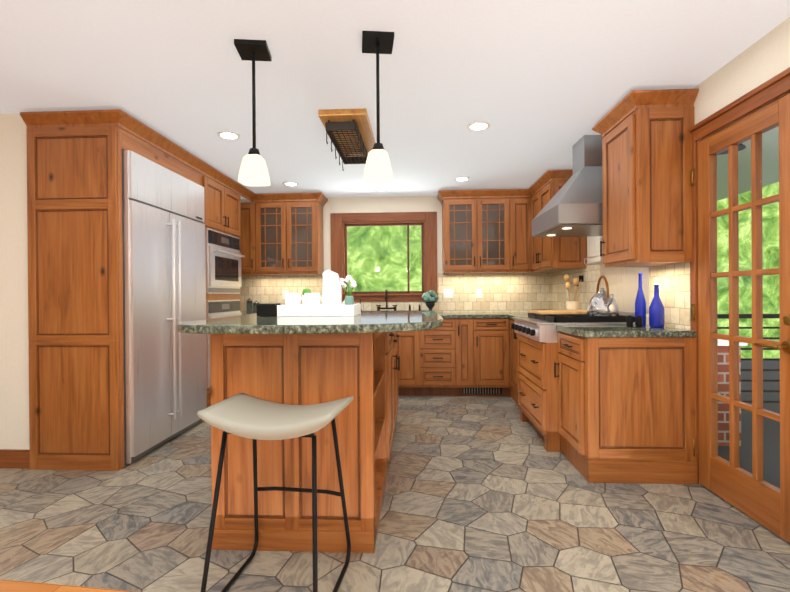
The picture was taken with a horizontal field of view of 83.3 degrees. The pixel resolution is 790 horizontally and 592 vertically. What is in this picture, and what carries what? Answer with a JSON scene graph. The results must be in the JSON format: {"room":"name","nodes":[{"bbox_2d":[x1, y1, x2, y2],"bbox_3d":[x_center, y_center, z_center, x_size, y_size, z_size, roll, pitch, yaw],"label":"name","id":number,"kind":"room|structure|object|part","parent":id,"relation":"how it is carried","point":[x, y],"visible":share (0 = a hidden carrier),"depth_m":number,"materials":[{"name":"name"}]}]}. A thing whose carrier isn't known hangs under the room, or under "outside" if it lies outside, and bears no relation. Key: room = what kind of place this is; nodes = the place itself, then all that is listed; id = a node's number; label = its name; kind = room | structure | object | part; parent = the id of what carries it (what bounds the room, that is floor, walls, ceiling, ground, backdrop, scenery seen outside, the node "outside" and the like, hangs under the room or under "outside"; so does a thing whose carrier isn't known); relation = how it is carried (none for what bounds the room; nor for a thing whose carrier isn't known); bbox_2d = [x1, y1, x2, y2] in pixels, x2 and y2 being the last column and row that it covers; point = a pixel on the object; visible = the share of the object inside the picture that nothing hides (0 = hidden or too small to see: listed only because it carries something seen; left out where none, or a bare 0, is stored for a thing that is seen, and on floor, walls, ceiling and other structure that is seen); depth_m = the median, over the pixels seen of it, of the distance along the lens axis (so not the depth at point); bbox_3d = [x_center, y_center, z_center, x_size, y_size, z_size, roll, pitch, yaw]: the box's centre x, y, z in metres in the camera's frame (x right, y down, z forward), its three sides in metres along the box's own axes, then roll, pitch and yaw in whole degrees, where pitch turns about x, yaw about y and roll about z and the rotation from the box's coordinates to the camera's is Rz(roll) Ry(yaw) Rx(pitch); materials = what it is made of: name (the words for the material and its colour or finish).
{"room":"kitchen","nodes":[
{"label":"kitchen","id":0,"kind":"room"},
{"bbox_2d":[0,113,29,468],"bbox_3d":[-4.105,-0.026,3.114,3.330,2.385,0.120,0,0,3],"label":"wall","id":1,"kind":"structure","parent":0,"point":[14,401],"depth_m":2.96,"materials":[{"name":"paint"}]},
{"bbox_2d":[241,195,527,312],"bbox_3d":[-1.788,-0.051,5.733,7.700,2.385,0.100,0,0,3],"label":"wall","id":2,"kind":"structure","parent":0,"point":[382,204],"depth_m":5.60,"materials":[{"name":"paint"}]},
{"bbox_2d":[244,192,259,275],"bbox_3d":[-1.778,-0.737,5.504,0.353,0.960,0.348,0,0,3],"label":"upper cabinet","id":3,"kind":"object","parent":2,"relation":"attached to","point":[253,206],"depth_m":5.33,"materials":[{"name":"brown wood"}]},
{"bbox_2d":[260,192,323,275],"bbox_3d":[-1.321,-0.740,5.481,0.813,0.960,0.348,0,0,3],"label":"upper cabinet","id":4,"kind":"object","parent":2,"relation":"attached to","point":[291,232],"depth_m":5.31,"materials":[{"name":"brown wood"}]},
{"bbox_2d":[330,212,437,301],"bbox_3d":[-0.140,-0.489,5.625,1.360,1.120,0.150,0,0,3],"label":"window","id":5,"kind":"structure","parent":2,"relation":"in","point":[341,223],"depth_m":5.59,"materials":[{"name":"brown wood"}]},
{"bbox_2d":[241,273,548,312],"bbox_3d":[-0.177,-0.034,5.594,4.268,0.490,0.020,0,0,3],"label":"tile backsplash","id":6,"kind":"structure","parent":2,"relation":"attached to","point":[515,292],"depth_m":5.54,"materials":[{"name":"tile"}]},
{"bbox_2d":[440,189,511,273],"bbox_3d":[0.996,-0.756,5.367,0.828,0.960,0.348,0,0,3],"label":"upper cabinet","id":7,"kind":"object","parent":2,"relation":"attached to","point":[473,228],"depth_m":5.20,"materials":[{"name":"brown wood"}]},
{"bbox_2d":[504,189,531,272],"bbox_3d":[1.446,-0.759,5.311,0.328,0.960,0.416,0,0,3],"label":"upper cabinet","id":8,"kind":"object","parent":2,"relation":"attached to","point":[515,204],"depth_m":5.18,"materials":[{"name":"brown wood"}]},
{"bbox_2d":[0,396,789,591],"bbox_3d":[-1.991,1.188,1.442,7.700,0.060,8.700,0,0,3],"label":"floor","id":9,"kind":"structure","parent":0,"point":[486,494],"depth_m":2.17,"materials":[{"name":"stone"}]},
{"bbox_2d":[28,124,210,470],"bbox_3d":[-2.080,0.016,3.540,0.668,2.270,1.090,0,0,3],"label":"tall cabinet","id":10,"kind":"object","parent":9,"relation":"on","point":[140,248],"depth_m":2.96,"materials":[{"name":"brown wood"}]},
{"bbox_2d":[122,150,206,466],"bbox_3d":[-2.036,0.084,3.538,0.716,2.135,1.070,0,0,3],"label":"refrigerator","id":11,"kind":"object","parent":10,"relation":"in","point":[164,267],"depth_m":3.32,"materials":[{"name":"silver metal"}]},
{"bbox_2d":[192,160,247,355],"bbox_3d":[-2.033,-0.032,4.521,0.666,2.360,0.925,0,0,3],"label":"tall cabinet","id":12,"kind":"object","parent":9,"relation":"on","point":[227,216],"depth_m":4.50,"materials":[{"name":"brown wood"}]},
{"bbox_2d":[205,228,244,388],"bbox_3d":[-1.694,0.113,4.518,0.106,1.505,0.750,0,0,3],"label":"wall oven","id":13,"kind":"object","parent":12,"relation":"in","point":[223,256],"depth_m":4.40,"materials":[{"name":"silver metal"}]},
{"bbox_2d":[197,392,353,591],"bbox_3d":[-0.443,0.781,1.732,0.500,0.726,0.454,0,0,9],"label":"bar stool","id":14,"kind":"object","parent":9,"relation":"on","point":[241,414],"visible":1,"depth_m":1.64,"materials":[{"name":"beige leather"}]},
{"bbox_2d":[178,311,442,552],"bbox_3d":[-0.323,0.626,2.953,1.213,1.030,2.375,0,0,3],"label":"kitchen island","id":15,"kind":"object","parent":9,"relation":"on","point":[300,360],"visible":0.92,"depth_m":2.00,"materials":[{"name":"brown wood"}]},
{"bbox_2d":[178,311,442,333],"bbox_3d":[-0.326,0.186,2.951,1.213,0.150,2.375,0,0,3],"label":"island countertop","id":16,"kind":"structure","parent":15,"relation":"on","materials":[{"name":"stone"}]},
{"bbox_2d":[257,303,279,315],"bbox_3d":[-0.722,0.079,2.552,0.110,0.071,0.110,0,0,3],"label":"box","id":17,"kind":"object","parent":16,"relation":"on","point":[266,309],"visible":0.9,"depth_m":2.50,"materials":[{"name":"black metal"}]},
{"bbox_2d":[277,270,360,315],"bbox_3d":[-0.433,-0.021,2.613,0.433,0.267,0.300,0,0,3],"label":"tray","id":18,"kind":"object","parent":16,"relation":"on","point":[332,304],"visible":1,"depth_m":2.55,"materials":[{"name":"white ceramic"}]},
{"bbox_2d":[398,332,399,395],"bbox_3d":[-0.290,0.693,5.280,0.668,0.880,0.637,0,0,3],"label":"base cabinet","id":19,"kind":"object","parent":9,"relation":"on","point":[398,332],"depth_m":4.95,"materials":[{"name":"brown wood"}]},
{"bbox_2d":[400,331,419,395],"bbox_3d":[0.108,0.690,5.261,0.370,0.880,0.637,0,0,3],"label":"base cabinet","id":20,"kind":"object","parent":9,"relation":"on","point":[409,340],"depth_m":4.95,"materials":[{"name":"brown wood"}]},
{"bbox_2d":[420,316,463,395],"bbox_3d":[0.490,0.688,5.242,0.515,0.880,0.637,0,0,3],"label":"base cabinet","id":21,"kind":"object","parent":9,"relation":"on","point":[442,348],"depth_m":4.93,"materials":[{"name":"brown wood"}]},
{"bbox_2d":[438,312,507,315],"bbox_3d":[-0.531,0.235,5.285,3.588,0.040,0.647,0,0,3],"label":"countertop","id":22,"kind":"structure","parent":21,"relation":"on","point":[443,313],"depth_m":5.01,"materials":[{"name":"green stone"}]},
{"bbox_2d":[246,298,259,313],"bbox_3d":[-1.754,0.124,5.492,0.176,0.195,0.084,0,0,15],"label":"canisters","id":23,"kind":"object","parent":22,"relation":"on","point":[251,306],"visible":0.83,"depth_m":5.47,"materials":[{"name":"silver metal"}]},
{"bbox_2d":[422,290,437,310],"bbox_3d":[0.426,0.067,5.376,0.204,0.279,0.215,0,0,3],"label":"potted plant","id":24,"kind":"object","parent":22,"relation":"on","point":[430,298],"visible":0.98,"depth_m":5.34,"materials":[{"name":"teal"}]},
{"bbox_2d":[464,316,479,395],"bbox_3d":[0.817,0.686,5.226,0.261,0.880,0.637,0,0,3],"label":"base cabinet","id":25,"kind":"object","parent":9,"relation":"on","point":[471,323],"depth_m":4.91,"materials":[{"name":"brown wood"}]},
{"bbox_2d":[480,316,503,395],"bbox_3d":[1.059,0.684,5.214,0.472,0.880,0.637,0,0,3],"label":"base cabinet","id":26,"kind":"object","parent":9,"relation":"on","point":[491,327],"depth_m":4.90,"materials":[{"name":"brown wood"}]},
{"bbox_2d":[508,312,599,319],"bbox_3d":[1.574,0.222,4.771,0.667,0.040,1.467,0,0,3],"label":"countertop","id":27,"kind":"structure","parent":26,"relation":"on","point":[515,315],"depth_m":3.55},
{"bbox_2d":[529,310,586,314],"bbox_3d":[1.418,0.138,3.814,0.430,0.024,0.380,0,0,3],"label":"cutting board","id":28,"kind":"object","parent":27,"relation":"on","point":[543,312],"visible":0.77,"depth_m":3.64,"materials":[{"name":"brown wood"}]},
{"bbox_2d":[564,274,582,309],"bbox_3d":[1.733,-0.008,4.329,0.180,0.418,0.188,0,0,3],"label":"utensil crock","id":29,"kind":"object","parent":27,"relation":"on","point":[573,305],"visible":0.81,"depth_m":4.28,"materials":[{"name":"beige ceramic"}]},
{"bbox_2d":[512,332,559,451],"bbox_3d":[1.464,0.731,3.629,0.782,0.790,0.986,0,0,3],"label":"base cabinet","id":30,"kind":"object","parent":9,"relation":"on","point":[535,355],"depth_m":3.34,"materials":[{"name":"brown wood"}]},
{"bbox_2d":[504,316,603,397],"bbox_3d":[1.535,0.683,4.466,0.720,0.880,0.850,0,0,3],"label":"base cabinet","id":31,"kind":"object","parent":9,"relation":"on","point":[510,325],"depth_m":3.95,"materials":[{"name":"brown wood"}]},
{"bbox_2d":[556,328,696,483],"bbox_3d":[1.492,0.689,2.941,0.657,0.880,0.520,0,0,3],"label":"base cabinet","id":32,"kind":"object","parent":9,"relation":"on","point":[627,403],"depth_m":2.69,"materials":[{"name":"brown wood"}]},
{"bbox_2d":[556,324,695,335],"bbox_3d":[1.484,0.265,2.935,0.667,0.112,0.530,0,0,3],"label":"countertop","id":33,"kind":"structure","parent":32,"relation":"on","point":[580,329],"depth_m":2.71,"materials":[{"name":"green stone"}]},
{"bbox_2d":[626,315,641,326],"bbox_3d":[1.593,0.168,2.959,0.094,0.078,0.040,0,0,37],"label":"shakers","id":34,"kind":"object","parent":33,"relation":"on","point":[629,320],"visible":1,"depth_m":2.96,"materials":[{"name":"black metal"}]},
{"bbox_2d":[635,273,664,327],"bbox_3d":[1.701,0.026,2.968,0.149,0.360,0.149,0,0,3],"label":"bottles","id":35,"kind":"object","parent":33,"relation":"on","point":[656,314],"visible":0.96,"depth_m":2.93,"materials":[{"name":"blue glass"}]},
{"bbox_2d":[0,0,789,198],"bbox_3d":[-2.008,-1.257,1.434,7.700,0.060,8.700,0,0,3],"label":"ceiling","id":36,"kind":"structure","parent":0,"point":[541,87],"depth_m":2.46,"materials":[{"name":"paint"}]},
{"bbox_2d":[217,131,239,139],"bbox_3d":[-1.279,-1.235,3.421,0.169,0.008,0.169,-1,0,-36],"label":"recessed light","id":37,"kind":"object","parent":36,"relation":"in","point":[229,135],"depth_m":3.41,"materials":[{"name":"white plastic"}]},
{"bbox_2d":[234,39,271,185],"bbox_3d":[-0.705,-0.902,2.222,0.150,0.673,0.150,0,0,-5],"label":"pendant light","id":38,"kind":"object","parent":36,"relation":"hanging from","point":[253,171],"visible":1,"depth_m":2.19,"materials":[{"name":"white glass"}]},
{"bbox_2d":[283,182,298,185],"bbox_3d":[-1.155,-1.241,4.926,0.169,0.008,0.169,0,0,-6],"label":"recessed light","id":39,"kind":"object","parent":36,"relation":"in","point":[285,183],"depth_m":4.93,"materials":[{"name":"white plastic"}]},
{"bbox_2d":[318,108,374,170],"bbox_3d":[-0.328,-1.151,3.409,0.320,0.188,0.910,0,0,3],"label":"pot rack","id":40,"kind":"object","parent":36,"relation":"hanging from","point":[349,132],"visible":0.98,"depth_m":3.18,"materials":[{"name":"brown wood"}]},
{"bbox_2d":[362,31,393,182],"bbox_3d":[-0.083,-0.906,2.162,0.150,0.673,0.150,0,0,-5],"label":"pendant light","id":41,"kind":"object","parent":36,"relation":"hanging from","point":[378,169],"visible":1,"depth_m":2.12,"materials":[{"name":"white glass"}]},
{"bbox_2d":[375,187,388,190],"bbox_3d":[-0.152,-1.249,5.177,0.169,0.008,0.169,0,0,-6],"label":"recessed light","id":42,"kind":"object","parent":36,"relation":"in","point":[377,188],"depth_m":5.15,"materials":[{"name":"white plastic"}]},
{"bbox_2d":[454,177,469,180],"bbox_3d":[0.719,-1.253,4.764,0.169,0.008,0.169,0,0,-3],"label":"recessed light","id":43,"kind":"object","parent":36,"relation":"in","point":[457,178],"depth_m":4.75,"materials":[{"name":"white plastic"}]},
{"bbox_2d":[467,121,489,130],"bbox_3d":[0.615,-1.247,3.268,0.169,0.008,0.169,0,0,-3],"label":"recessed light","id":44,"kind":"object","parent":36,"relation":"in","point":[473,126],"depth_m":3.26,"materials":[{"name":"white plastic"}]},
{"bbox_2d":[587,275,618,315],"bbox_3d":[1.579,-0.004,3.350,0.224,0.309,0.294,0,0,3],"label":"kettle","id":45,"kind":"object","parent":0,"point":[602,301],"visible":1,"depth_m":3.31,"materials":[{"name":"silver metal"}]},
{"bbox_2d":[587,17,789,483],"bbox_3d":[1.796,-0.060,1.252,0.100,2.385,8.700,0,0,3],"label":"wall","id":46,"kind":"structure","parent":0,"point":[763,59],"depth_m":2.29,"materials":[{"name":"paint"}]},
{"bbox_2d":[528,224,587,271],"bbox_3d":[1.717,-0.759,4.786,0.391,0.960,0.782,0,0,3],"label":"upper cabinet","id":47,"kind":"object","parent":46,"relation":"attached to","point":[551,247],"depth_m":4.40,"materials":[{"name":"brown wood"}]},
{"bbox_2d":[528,121,599,223],"bbox_3d":[1.529,-0.966,3.594,0.647,0.584,0.758,0,0,3],"label":"range hood","id":48,"kind":"object","parent":46,"relation":"attached to","point":[573,195],"depth_m":3.47,"materials":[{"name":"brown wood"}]},
{"bbox_2d":[549,262,689,329],"bbox_3d":[1.876,-0.043,4.081,0.018,0.490,2.760,0,0,3],"label":"backsplash","id":49,"kind":"structure","parent":46,"relation":"attached to","point":[673,280],"depth_m":3.05,"materials":[{"name":"tile"}]},
{"bbox_2d":[600,88,698,267],"bbox_3d":[1.648,-0.719,2.939,0.348,1.027,0.498,0,0,3],"label":"upper cabinet","id":50,"kind":"object","parent":46,"relation":"attached to","point":[646,155],"depth_m":2.70,"materials":[{"name":"brown wood"}]},
{"bbox_2d":[689,67,789,484],"bbox_3d":[1.830,0.058,2.294,0.135,2.140,0.845,0,0,3],"label":"door frame","id":51,"kind":"structure","parent":46,"relation":"attached to","point":[771,89],"depth_m":2.54,"materials":[{"name":"brown wood"}]},
{"bbox_2d":[690,93,789,543],"bbox_3d":[1.779,0.104,2.318,0.106,2.025,0.742,0,0,3],"label":"door leaf","id":52,"kind":"structure","parent":46,"relation":"in","point":[754,495],"depth_m":2.30,"materials":[{"name":"brown wood"}]},
{"bbox_3d":[1.789,0.097,2.672,0.016,1.720,0.034,0,0,3],"label":"hinges on the door trim","id":53,"kind":"part","parent":52,"relation":"part of","materials":[{"name":"brown wood"}]},
{"label":"outside","id":54,"kind":"structure","parent":0,"visible":0},
{"bbox_2d":[347,182,779,357],"bbox_3d":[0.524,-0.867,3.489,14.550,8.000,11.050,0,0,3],"label":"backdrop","id":55,"kind":"structure","parent":54,"point":[415,270],"depth_m":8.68,"materials":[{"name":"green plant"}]},
{"bbox_2d":[717,126,779,488],"bbox_3d":[4.623,-0.086,3.766,5.300,2.620,8.000,0,0,3],"label":"deck","id":56,"kind":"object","parent":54,"point":[771,388],"depth_m":4.06,"materials":[{"name":"grey painted wood"}]}
]}

